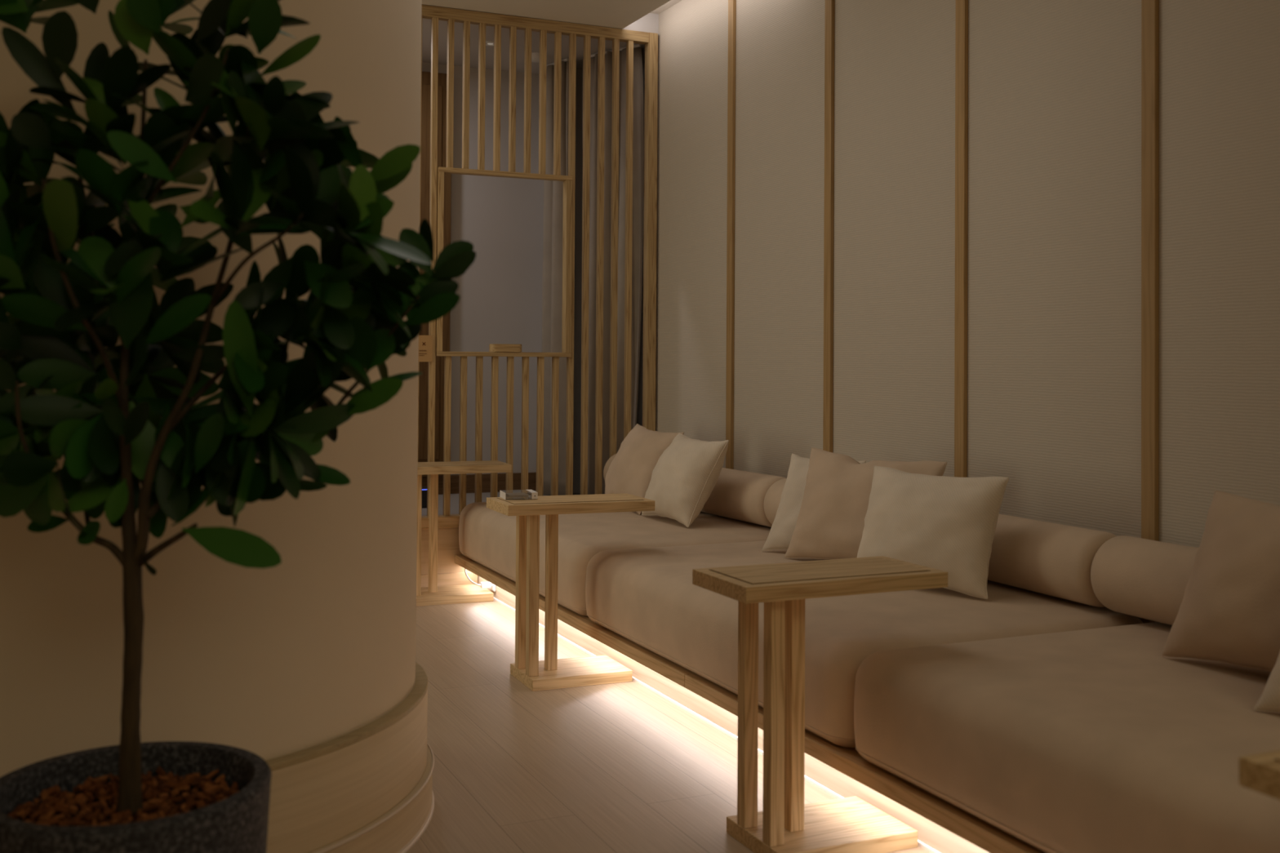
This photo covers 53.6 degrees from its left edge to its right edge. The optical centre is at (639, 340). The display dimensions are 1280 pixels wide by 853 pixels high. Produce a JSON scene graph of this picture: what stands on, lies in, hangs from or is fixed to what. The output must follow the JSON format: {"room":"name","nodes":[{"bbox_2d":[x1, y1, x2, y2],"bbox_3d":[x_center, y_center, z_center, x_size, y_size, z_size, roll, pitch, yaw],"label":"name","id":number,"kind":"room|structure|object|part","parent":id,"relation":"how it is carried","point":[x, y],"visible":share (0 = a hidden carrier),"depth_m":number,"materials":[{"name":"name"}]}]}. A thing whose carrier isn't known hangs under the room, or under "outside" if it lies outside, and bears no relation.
{"room":"spa relaxation lounge","nodes":[
{"label":"spa relaxation lounge","id":0,"kind":"room"},
{"bbox_2d":[0,0,422,777],"bbox_3d":[-1.315,-0.245,2.991,1.566,2.765,1.497,1,-1,-24],"label":"pillar","id":1,"kind":"structure","parent":0,"point":[314,647],"depth_m":2.49,"materials":[{"name":"beige paint"}]},
{"bbox_2d":[266,689,427,852],"bbox_3d":[-1.322,0.939,2.972,1.626,0.215,1.555,1,-1,-24],"label":"baseboard","id":2,"kind":"structure","parent":1,"relation":"attached to","point":[318,802],"depth_m":2.63,"materials":[{"name":"brown wood"}]},
{"bbox_2d":[265,662,427,771],"bbox_3d":[-1.322,0.838,2.974,1.627,0.013,1.556,1,-1,-24],"label":"trim","id":3,"kind":"structure","parent":2,"relation":"attached to","point":[420,689],"depth_m":2.69,"materials":[{"name":"brown wood"}]},
{"bbox_2d":[310,742,434,852],"bbox_3d":[-1.323,1.077,2.970,1.658,0.094,1.586,1,-1,-24],"label":"baseboard","id":4,"kind":"structure","parent":1,"relation":"attached to","point":[393,835],"depth_m":2.79,"materials":[{"name":"brown wood"}]},
{"bbox_2d":[421,527,478,583],"bbox_3d":[-2.534,1.013,5.279,5.710,0.302,0.050,1,-1,-24],"label":"wall","id":5,"kind":"structure","parent":0,"point":[448,546],"depth_m":5.97,"materials":[{"name":"brown wood"}]},
{"bbox_2d":[421,514,459,528],"bbox_3d":[-2.532,0.835,5.280,5.710,0.055,0.074,1,-1,-24],"label":"trim","id":6,"kind":"structure","parent":5,"relation":"on","point":[452,521],"depth_m":5.96,"materials":[{"name":"brown wood"}]},
{"bbox_2d":[417,4,657,516],"bbox_3d":[-0.809,-0.373,6.053,1.937,2.406,0.058,1,-1,-24],"label":"lattice screen","id":7,"kind":"object","parent":6,"relation":"on","point":[451,15],"visible":0.63,"depth_m":6.23,"materials":[{"name":"brown wood"}]},
{"bbox_2d":[418,335,432,361],"bbox_3d":[-1.013,0.037,5.930,0.086,0.124,0.005,1,-1,-24],"label":"sign card","id":8,"kind":"object","parent":7,"relation":"attached to","point":[425,342],"visible":0.85,"depth_m":5.93,"materials":[{"name":"brown paper"}]},
{"bbox_3d":[-0.655,0.066,6.112,0.675,0.022,0.050,1,-1,-24],"label":"opening sill","id":9,"kind":"part","parent":7,"relation":"part of","materials":[{"name":"brown wood"}]},
{"bbox_2d":[488,343,521,351],"bbox_3d":[-0.649,0.035,6.115,0.160,0.038,0.060,1,-1,-24],"label":"wooden box","id":10,"kind":"object","parent":7,"relation":"on","point":[492,347],"visible":1,"depth_m":6.08,"materials":[{"name":"brown wood"}]},
{"bbox_3d":[-0.649,0.018,6.115,0.158,0.004,0.058,1,-1,-24],"label":"lid","id":11,"kind":"part","parent":10,"relation":"part of","materials":[{"name":"brown wood"}]},
{"bbox_3d":[-0.808,-1.550,6.073,1.847,0.051,0.050,1,-1,-24],"label":"rail","id":12,"kind":"part","parent":7,"relation":"part of","materials":[{"name":"brown wood"}]},
{"bbox_3d":[0.051,-0.362,6.441,0.050,2.406,0.052,1,-1,-24],"label":"post","id":13,"kind":"part","parent":7,"relation":"part of","materials":[{"name":"brown wood"}]},
{"bbox_2d":[421,571,477,587],"bbox_3d":[-2.951,1.114,5.058,4.770,0.088,0.012,1,-1,-24],"label":"baseboard","id":14,"kind":"structure","parent":5,"relation":"attached to","point":[458,578],"depth_m":5.98,"materials":[{"name":"brown wood"}]},
{"bbox_2d":[422,62,543,475],"bbox_3d":[-1.351,-0.349,6.960,2.410,2.388,0.100,1,-1,-24],"label":"wall niche","id":15,"kind":"object","parent":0,"point":[500,292],"depth_m":7.15,"materials":[{"name":"grey paint"}]},
{"bbox_2d":[417,71,451,476],"bbox_3d":[-1.313,-0.368,6.855,0.593,2.216,0.093,1,-1,-24],"label":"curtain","id":16,"kind":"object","parent":15,"relation":"attached to","point":[426,76],"depth_m":6.93,"materials":[{"name":"brown wood"}]},
{"bbox_3d":[-1.311,-0.379,6.854,0.475,2.050,0.006,1,-1,-24],"label":"panel","id":17,"kind":"part","parent":16,"relation":"part of","materials":[{"name":"brown wood"}]},
{"bbox_2d":[422,472,536,494],"bbox_3d":[-1.444,0.791,6.841,1.970,0.103,0.015,1,-1,-24],"label":"baseboard","id":18,"kind":"structure","parent":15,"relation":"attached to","point":[470,478],"depth_m":7.09,"materials":[{"name":"brown wood"}]},
{"bbox_2d":[421,490,580,515],"bbox_3d":[-1.165,0.891,6.507,2.410,0.102,1.050,1,-1,-24],"label":"floor","id":19,"kind":"structure","parent":0,"point":[470,497],"depth_m":6.67,"materials":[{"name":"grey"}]},
{"bbox_2d":[422,486,426,507],"bbox_3d":[-1.109,0.789,6.374,0.100,0.098,0.102,1,-1,-24],"label":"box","id":20,"kind":"object","parent":19,"relation":"on","point":[424,488],"visible":0.21,"depth_m":6.33,"materials":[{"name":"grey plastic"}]},
{"bbox_2d":[422,17,644,74],"bbox_3d":[-1.147,-1.576,6.540,2.410,0.065,1.060,1,-1,-24],"label":"ceiling","id":21,"kind":"structure","parent":0,"point":[426,23],"depth_m":6.63,"materials":[{"name":"grey paint"}]},
{"bbox_2d":[485,40,493,45],"bbox_3d":[-0.775,-1.536,6.553,0.084,0.008,0.084,1,-1,-24],"label":"recessed light","id":22,"kind":"object","parent":21,"relation":"attached to","point":[489,42],"visible":0.63,"depth_m":6.52,"materials":[{"name":"white plastic"}]},
{"bbox_2d":[531,52,539,62],"bbox_3d":[-0.558,-1.517,6.803,0.108,0.036,0.108,1,-1,-24],"label":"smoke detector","id":23,"kind":"object","parent":21,"relation":"attached to","point":[535,55],"visible":0.59,"depth_m":6.76,"materials":[{"name":"white plastic"}]},
{"bbox_2d":[542,57,568,495],"bbox_3d":[-0.474,-0.343,6.921,0.107,2.377,0.272,1,-1,-37],"label":"curtain","id":24,"kind":"object","parent":21,"relation":"hanging from","point":[552,280],"visible":0.65,"depth_m":6.87,"materials":[{"name":"grey fabric"}]},
{"bbox_2d":[582,44,644,494],"bbox_3d":[-0.166,-0.345,6.652,0.139,2.377,0.410,1,-1,-43],"label":"curtain","id":25,"kind":"object","parent":21,"relation":"hanging from","point":[638,99],"visible":0.6,"depth_m":6.61,"materials":[{"name":"grey fabric"}]},
{"bbox_2d":[422,0,670,29],"bbox_3d":[-0.837,-1.659,1.163,5.623,0.012,9.010,1,-1,-24],"label":"ceiling","id":26,"kind":"structure","parent":0,"point":[616,14],"depth_m":6.01,"materials":[{"name":"white paint"}]},
{"bbox_2d":[649,0,682,13],"bbox_3d":[1.810,-1.706,2.348,0.480,0.153,9.010,1,-1,-24],"label":"cove","id":27,"kind":"object","parent":26,"relation":"attached to","point":[670,3],"depth_m":6.34,"materials":[{"name":"white paint"}]},
{"bbox_2d":[573,68,582,493],"bbox_3d":[-0.366,-0.336,7.220,0.280,2.383,0.230,1,-1,-24],"label":"curtain","id":28,"kind":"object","parent":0,"point":[579,77],"depth_m":7.10,"materials":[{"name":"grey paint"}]},
{"bbox_2d":[406,599,930,852],"bbox_3d":[-0.684,1.165,1.263,5.810,0.100,8.890,1,-1,-24],"label":"floor","id":29,"kind":"structure","parent":0,"point":[620,767],"depth_m":3.46,"materials":[{"name":"brown wood"}]},
{"bbox_2d":[0,0,475,852],"bbox_3d":[-0.686,0.256,1.923,0.870,1.738,0.491,0,-1,1],"label":"potted tree","id":30,"kind":"object","parent":29,"relation":"on","point":[105,411],"visible":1,"depth_m":1.88,"materials":[{"name":"green plant"}]},
{"bbox_3d":[-0.768,0.893,1.897,0.412,0.462,0.412,1,-1,-24],"label":"pot","id":31,"kind":"part","parent":30,"relation":"part of","materials":[{"name":"stone"}]},
{"bbox_2d":[397,791,434,852],"bbox_3d":[-1.323,1.131,2.969,1.664,0.012,1.592,1,-1,-24],"label":"trim","id":32,"kind":"structure","parent":29,"relation":"on","point":[421,831],"depth_m":2.92,"materials":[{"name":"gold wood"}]},
{"bbox_2d":[416,460,511,606],"bbox_3d":[-0.880,0.873,5.801,0.528,0.620,0.256,1,-1,-21],"label":"side table","id":33,"kind":"object","parent":29,"relation":"on","point":[431,595],"visible":0.56,"depth_m":5.75,"materials":[{"name":"brown wood"}]},
{"bbox_3d":[-1.003,0.870,5.690,0.035,0.546,0.035,1,-1,-21],"label":"leg","id":34,"kind":"part","parent":33,"relation":"part of","materials":[{"name":"brown wood"}]},
{"bbox_3d":[-0.942,0.872,5.775,0.035,0.546,0.035,1,-1,-21],"label":"leg","id":35,"kind":"part","parent":33,"relation":"part of","materials":[{"name":"brown wood"}]},
{"bbox_2d":[486,493,654,691],"bbox_3d":[-0.243,0.855,4.380,0.528,0.620,0.256,1,-1,-23],"label":"side table","id":36,"kind":"object","parent":29,"relation":"on","point":[552,673],"visible":1,"depth_m":4.33,"materials":[{"name":"brown wood"}]},
{"bbox_2d":[499,489,537,499],"bbox_3d":[-0.418,0.531,4.366,0.112,0.023,0.101,1,-1,-17],"label":"block","id":37,"kind":"object","parent":36,"relation":"on","point":[507,494],"visible":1,"depth_m":4.35,"materials":[{"name":"white"}]},
{"bbox_3d":[-0.408,0.854,4.373,0.035,0.546,0.035,1,-1,-23],"label":"leg","id":38,"kind":"part","parent":36,"relation":"part of","materials":[{"name":"brown wood"}]},
{"bbox_3d":[-0.361,0.853,4.264,0.035,0.546,0.035,1,-1,-23],"label":"leg","id":39,"kind":"part","parent":36,"relation":"part of","materials":[{"name":"brown wood"}]},
{"bbox_3d":[-0.304,0.854,4.352,0.035,0.546,0.035,1,-1,-23],"label":"leg","id":40,"kind":"part","parent":36,"relation":"part of","materials":[{"name":"brown wood"}]},
{"bbox_2d":[454,555,1045,852],"bbox_3d":[0.746,1.075,3.629,1.032,0.171,5.638,1,-1,-24],"label":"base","id":41,"kind":"object","parent":29,"relation":"on","point":[941,826],"visible":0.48,"depth_m":3.25,"materials":[{"name":"brown wood"}]},
{"bbox_2d":[464,568,491,588],"bbox_3d":[-0.757,1.087,5.861,0.071,0.094,0.185,1,-1,-35],"label":"plug","id":42,"kind":"object","parent":41,"relation":"attached to","point":[483,584],"visible":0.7,"depth_m":5.80,"materials":[{"name":"white plastic"}]},
{"bbox_2d":[489,583,495,591],"bbox_3d":[-0.679,1.103,5.818,0.009,0.086,0.086,1,-1,-24],"label":"wall socket","id":43,"kind":"object","parent":41,"relation":"attached to","point":[493,586],"visible":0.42,"depth_m":5.79,"materials":[{"name":"white plastic"}]},
{"bbox_2d":[458,502,771,616],"bbox_3d":[-0.078,0.878,5.451,1.037,0.264,1.609,1,-1,-24],"label":"seat cushion","id":44,"kind":"object","parent":41,"relation":"on","point":[486,536],"visible":0.39,"depth_m":5.03,"materials":[{"name":"beige fabric"}]},
{"bbox_2d":[604,423,684,515],"bbox_3d":[0.002,0.566,5.666,0.246,0.365,0.563,1,-1,-24],"label":"throw pillow","id":45,"kind":"object","parent":44,"relation":"on","point":[630,471],"visible":0.53,"depth_m":5.53,"materials":[{"name":"beige fabric"}]},
{"bbox_2d":[641,433,728,527],"bbox_3d":[0.177,0.565,5.202,0.237,0.356,0.499,1,-1,-24],"label":"throw pillow","id":46,"kind":"object","parent":44,"relation":"on","point":[684,477],"visible":0.97,"depth_m":5.06,"materials":[{"name":"beige fabric"}]},
{"bbox_2d":[603,453,785,527],"bbox_3d":[0.229,0.650,5.666,0.205,0.205,1.481,1,-1,-27],"label":"bolster","id":47,"kind":"object","parent":44,"relation":"on","point":[738,495],"visible":0.25,"depth_m":5.14,"materials":[{"name":"beige fabric"}]},
{"bbox_2d":[585,541,831,707],"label":"seat cushion","id":48,"kind":"object","parent":41,"relation":"on","point":[655,601],"depth_m":3.98,"materials":[{"name":"beige fabric"}]},
{"bbox_2d":[761,453,866,551],"bbox_3d":[0.613,0.569,4.393,0.329,0.329,0.200,0,-1,36],"label":"throw pillow","id":49,"kind":"object","parent":48,"relation":"on","point":[780,534],"visible":0.38,"depth_m":4.40,"materials":[{"name":"beige fabric"}]},
{"bbox_2d":[804,580,1143,748],"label":"seat cushion","id":50,"kind":"object","parent":41,"relation":"on","point":[841,632],"depth_m":3.25,"materials":[{"name":"beige fabric"}]},
{"bbox_2d":[784,447,946,559],"bbox_3d":[0.724,0.546,4.114,0.205,0.365,0.532,1,-1,-43],"label":"throw pillow","id":51,"kind":"object","parent":50,"relation":"on","point":[830,523],"visible":0.59,"depth_m":4.11,"materials":[{"name":"beige fabric"}]},
{"bbox_2d":[857,466,1008,599],"bbox_3d":[0.843,0.554,3.729,0.199,0.336,0.502,1,-1,-39],"label":"throw pillow","id":52,"kind":"object","parent":50,"relation":"on","point":[948,524],"visible":0.81,"depth_m":3.62,"materials":[{"name":"beige fabric"}]},
{"bbox_2d":[763,478,1116,607],"bbox_3d":[0.917,0.632,4.205,0.206,0.205,1.730,1,-1,-24],"label":"bolster","id":53,"kind":"object","parent":50,"relation":"on","point":[1045,557],"visible":0.4,"depth_m":3.54,"materials":[{"name":"beige fabric"}]},
{"bbox_2d":[853,622,1279,852],"bbox_3d":[1.278,0.841,2.419,1.036,0.263,1.672,1,-1,-24],"label":"seat cushion","id":54,"kind":"object","parent":41,"relation":"on","point":[1092,740],"visible":0.94,"depth_m":2.46,"materials":[{"name":"beige fabric"}]},
{"bbox_2d":[1090,535,1198,625],"bbox_3d":[1.621,0.613,2.633,0.205,0.205,1.695,1,-1,-24],"label":"bolster","id":55,"kind":"object","parent":54,"relation":"on","point":[1146,579],"visible":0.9,"depth_m":3.21,"materials":[{"name":"beige fabric"}]},
{"bbox_2d":[1161,490,1279,671],"bbox_3d":[1.373,0.524,2.668,0.223,0.374,0.548,1,-1,-38],"label":"throw pillow","id":56,"kind":"object","parent":54,"relation":"on","point":[1229,610],"visible":0.98,"depth_m":2.69,"materials":[{"name":"beige fabric"}]},
{"bbox_2d":[1253,652,1279,712],"bbox_3d":[1.397,0.528,2.256,0.204,0.355,0.549,1,-1,-42],"label":"throw pillow","id":57,"kind":"object","parent":54,"relation":"on","point":[1269,700],"visible":1,"depth_m":2.39,"materials":[{"name":"beige fabric"}]},
{"bbox_2d":[692,555,947,852],"bbox_3d":[0.412,0.837,2.911,0.528,0.620,0.256,1,-1,-24],"label":"side table","id":58,"kind":"object","parent":29,"relation":"on","point":[784,824],"visible":1,"depth_m":2.87,"materials":[{"name":"brown wood"}]},
{"bbox_3d":[0.247,0.836,2.901,0.035,0.546,0.035,1,-1,-24],"label":"leg","id":59,"kind":"part","parent":58,"relation":"part of","materials":[{"name":"brown wood"}]},
{"bbox_3d":[0.295,0.835,2.794,0.035,0.546,0.035,1,-1,-24],"label":"leg","id":60,"kind":"part","parent":58,"relation":"part of","materials":[{"name":"brown wood"}]},
{"bbox_3d":[0.351,0.836,2.882,0.035,0.546,0.035,1,-1,-24],"label":"leg","id":61,"kind":"part","parent":58,"relation":"part of","materials":[{"name":"brown wood"}]},
{"bbox_2d":[1239,750,1279,799],"bbox_3d":[1.026,0.820,1.540,0.528,0.620,0.256,1,-1,-24],"label":"side table","id":62,"kind":"object","parent":29,"relation":"on","point":[1260,772],"visible":1,"depth_m":1.53,"materials":[{"name":"brown wood"}]},
{"bbox_2d":[636,0,1279,620],"bbox_3d":[1.867,-0.282,2.619,0.120,2.868,9.250,1,-1,-24],"label":"wall","id":63,"kind":"structure","parent":0,"point":[1054,208],"depth_m":4.10,"materials":[{"name":"paint"}]},
{"bbox_2d":[622,13,658,34],"bbox_3d":[-0.055,-1.619,6.427,0.310,0.103,0.040,1,-1,-24],"label":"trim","id":64,"kind":"structure","parent":63,"relation":"attached to","point":[649,23],"depth_m":6.45,"materials":[{"name":"grey paint"}]},
{"bbox_2d":[725,0,736,469],"bbox_3d":[0.408,-0.243,5.711,0.016,2.866,0.049,1,-1,-24],"label":"trim","id":65,"kind":"structure","parent":63,"relation":"attached to","point":[731,3],"depth_m":5.70,"materials":[{"name":"brown wood"}]},
{"bbox_2d":[822,0,835,452],"bbox_3d":[0.740,-0.253,4.970,0.016,2.866,0.049,1,-1,-24],"label":"trim","id":66,"kind":"structure","parent":63,"relation":"attached to","point":[829,15],"depth_m":4.96,"materials":[{"name":"brown wood"}]},
{"bbox_2d":[954,0,968,477],"bbox_3d":[1.072,-0.262,4.228,0.016,2.866,0.049,1,-1,-24],"label":"trim","id":67,"kind":"structure","parent":63,"relation":"attached to","point":[962,6],"depth_m":4.22,"materials":[{"name":"brown wood"}]},
{"bbox_2d":[1141,0,1159,623],"bbox_3d":[1.404,-0.271,3.486,0.016,2.866,0.049,1,-1,-24],"label":"trim","id":68,"kind":"structure","parent":63,"relation":"attached to","point":[1149,8],"depth_m":3.48,"materials":[{"name":"brown wood"}]}
]}

